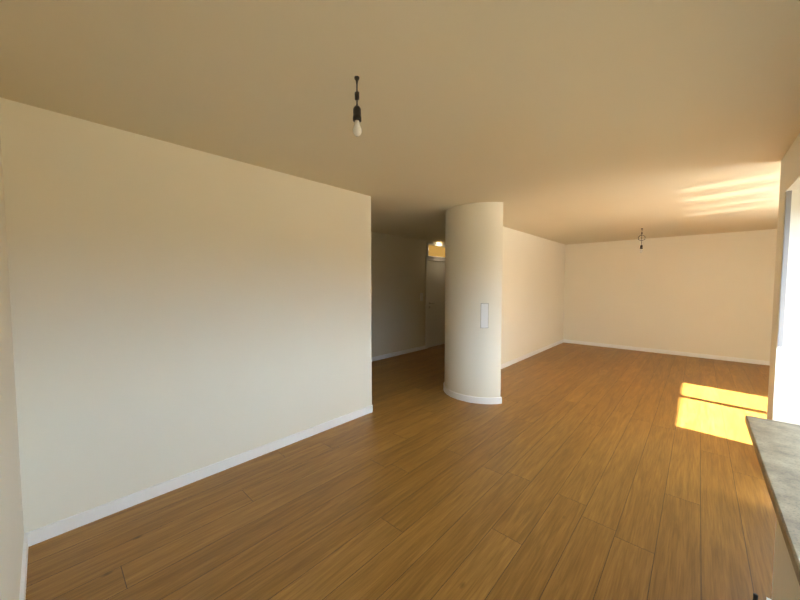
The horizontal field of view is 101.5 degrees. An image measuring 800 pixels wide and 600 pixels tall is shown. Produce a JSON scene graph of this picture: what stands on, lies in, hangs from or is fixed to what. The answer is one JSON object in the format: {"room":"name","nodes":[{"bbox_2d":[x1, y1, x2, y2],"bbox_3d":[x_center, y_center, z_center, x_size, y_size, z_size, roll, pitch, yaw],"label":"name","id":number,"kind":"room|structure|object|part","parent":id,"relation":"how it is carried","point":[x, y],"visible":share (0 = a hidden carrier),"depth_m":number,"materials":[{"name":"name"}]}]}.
{"room":"empty living room","nodes":[
{"label":"empty living room","id":0,"kind":"room"},
{"bbox_2d":[0,132,23,599],"bbox_3d":[-1.662,0.195,1.185,5.650,2.500,0.265,3,4,42],"label":"wall","id":1,"kind":"structure","parent":0,"point":[11,531],"depth_m":1.45,"materials":[{"name":"paint"}]},
{"bbox_2d":[19,531,34,599],"bbox_3d":[-1.009,1.423,0.836,3.066,0.080,0.014,3,4,42],"label":"baseboard","id":2,"kind":"structure","parent":1,"relation":"attached to","point":[27,542],"depth_m":1.68,"materials":[{"name":"white wood"}]},
{"bbox_2d":[0,97,371,532],"bbox_3d":[-1.312,0.112,2.862,0.200,2.500,2.685,3,4,42],"label":"wall","id":3,"kind":"structure","parent":0,"point":[177,310],"depth_m":2.30,"materials":[{"name":"paint"}]},
{"bbox_2d":[31,405,372,543],"bbox_3d":[-1.218,1.323,2.866,0.014,0.080,2.669,3,4,42],"label":"baseboard","id":4,"kind":"structure","parent":3,"relation":"attached to","point":[46,532],"depth_m":2.39,"materials":[{"name":"white wood"}]},
{"bbox_2d":[0,0,799,244],"bbox_3d":[2.153,-1.293,3.951,8.050,0.200,10.200,3,4,42],"label":"ceiling","id":5,"kind":"structure","parent":0,"point":[566,122],"depth_m":1.73,"materials":[{"name":"paint"}]},
{"bbox_2d":[353,76,361,136],"bbox_3d":[-0.208,-0.937,1.586,0.044,0.279,0.044,3,4,42],"label":"pendant light","id":6,"kind":"object","parent":5,"relation":"hanging from","point":[357,130],"visible":1,"depth_m":1.57,"materials":[{"name":"black plastic"}]},
{"bbox_2d":[353,84,360,121],"bbox_3d":[-0.208,-0.958,1.585,0.042,0.177,0.042,3,4,42],"label":"socket","id":7,"kind":"object","parent":6,"relation":"attached to","point":[356,110],"depth_m":1.57,"materials":[{"name":"black plastic"}]},
{"bbox_3d":[-0.208,-0.835,1.591,0.044,0.074,0.044,3,4,42],"label":"bulb","id":8,"kind":"part","parent":6,"relation":"part of","materials":[{"name":"white glass"}]},
{"bbox_2d":[638,228,644,252],"bbox_3d":[4.351,-1.068,5.884,0.108,0.439,0.044,3,4,42],"label":"lamp cord","id":9,"kind":"object","parent":5,"relation":"hanging from","point":[641,247],"visible":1,"depth_m":5.88,"materials":[{"name":"black plastic"}]},
{"bbox_2d":[26,342,775,599],"bbox_3d":[2.153,1.404,4.083,8.050,0.200,10.200,3,4,42],"label":"floor","id":10,"kind":"structure","parent":0,"point":[567,471],"depth_m":2.21,"materials":[{"name":"brown wood"}]},
{"bbox_2d":[753,593,757,599],"bbox_3d":[1.620,1.386,1.490,0.032,0.090,0.032,3,4,42],"label":"stub","id":11,"kind":"object","parent":10,"relation":"on","point":[755,596],"visible":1,"depth_m":1.49,"materials":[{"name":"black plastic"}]},
{"bbox_2d":[772,516,799,599],"bbox_3d":[0.960,1.044,0.551,0.170,0.866,2.281,3,4,42],"label":"wall","id":12,"kind":"structure","parent":10,"relation":"on","point":[785,586],"depth_m":1.32,"materials":[{"name":"paint"}]},
{"bbox_2d":[745,415,799,585],"bbox_3d":[1.013,0.596,0.486,0.526,0.034,2.281,3,4,42],"label":"countertop","id":13,"kind":"structure","parent":12,"relation":"on","point":[776,445],"depth_m":1.07,"materials":[{"name":"grey stone"}]},
{"bbox_2d":[371,232,444,356],"bbox_3d":[-1.061,-0.036,5.872,0.200,2.500,7.600,3,4,42],"label":"wall","id":14,"kind":"structure","parent":0,"point":[398,275],"depth_m":6.82,"materials":[{"name":"paint"}]},
{"bbox_2d":[372,345,425,360],"bbox_3d":[-0.549,1.153,6.331,0.014,0.080,3.380,3,4,42],"label":"baseboard","id":15,"kind":"structure","parent":14,"relation":"attached to","point":[375,358],"depth_m":6.89,"materials":[{"name":"white wood"}]},
{"bbox_2d":[425,243,444,348],"bbox_3d":[0.871,-0.113,7.954,0.260,2.450,1.020,3,4,42],"label":"door frame","id":16,"kind":"structure","parent":14,"relation":"attached to","point":[435,252],"depth_m":7.60,"materials":[{"name":"white wood"}]},
{"bbox_3d":[0.876,-1.166,7.897,0.010,0.256,0.856,3,4,42],"label":"transom glass","id":17,"kind":"part","parent":16,"relation":"part of","materials":[{"name":"orange glass"}]},
{"bbox_2d":[428,261,444,347],"bbox_3d":[0.909,0.087,7.928,0.040,2.038,0.852,3,4,42],"label":"door leaf","id":18,"kind":"structure","parent":14,"relation":"in","point":[436,296],"depth_m":7.86,"materials":[{"name":"white wood"}]},
{"bbox_2d":[444,202,507,397],"bbox_3d":[0.952,0.044,4.242,0.714,2.500,0.330,3,4,42],"label":"wall","id":19,"kind":"structure","parent":0,"point":[476,237],"depth_m":4.10,"materials":[{"name":"paint"}]},
{"bbox_2d":[481,304,487,327],"bbox_3d":[1.044,0.198,4.038,0.075,0.286,0.011,0,3,9],"label":"light switch","id":20,"kind":"object","parent":19,"relation":"attached to","point":[484,315],"visible":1,"depth_m":4.03,"materials":[{"name":"white plastic"}]},
{"bbox_2d":[508,228,565,360],"bbox_3d":[2.338,-0.062,6.415,0.240,2.500,5.408,3,4,42],"label":"wall","id":21,"kind":"structure","parent":0,"point":[514,279],"depth_m":6.82,"materials":[{"name":"paint"}]},
{"bbox_2d":[443,339,563,403],"bbox_3d":[2.583,1.158,6.231,0.957,0.080,5.410,3,4,42],"label":"baseboard","id":22,"kind":"structure","parent":21,"relation":"attached to","point":[470,399],"depth_m":4.32,"materials":[{"name":"white wood"}]},
{"bbox_2d":[563,229,776,360],"bbox_3d":[6.109,-0.080,6.764,5.330,2.500,0.200,3,4,42],"label":"wall","id":23,"kind":"structure","parent":0,"point":[710,294],"depth_m":6.87,"materials":[{"name":"paint"}]},
{"bbox_2d":[564,339,769,365],"bbox_3d":[5.963,1.130,6.813,5.130,0.080,0.014,3,4,42],"label":"baseboard","id":24,"kind":"structure","parent":23,"relation":"attached to","point":[761,362],"depth_m":6.91,"materials":[{"name":"white wood"}]},
{"bbox_2d":[767,133,799,424],"bbox_3d":[1.802,0.201,1.045,0.350,2.500,4.205,3,4,42],"label":"wall","id":25,"kind":"structure","parent":0,"point":[783,404],"depth_m":2.48,"materials":[{"name":"paint"}]},
{"bbox_2d":[777,190,791,346],"bbox_3d":[1.619,-0.160,1.062,0.026,1.180,3.860,3,4,42],"label":"window","id":26,"kind":"structure","parent":25,"relation":"in","point":[784,267],"depth_m":2.48,"materials":[{"name":"grey"}]}
]}

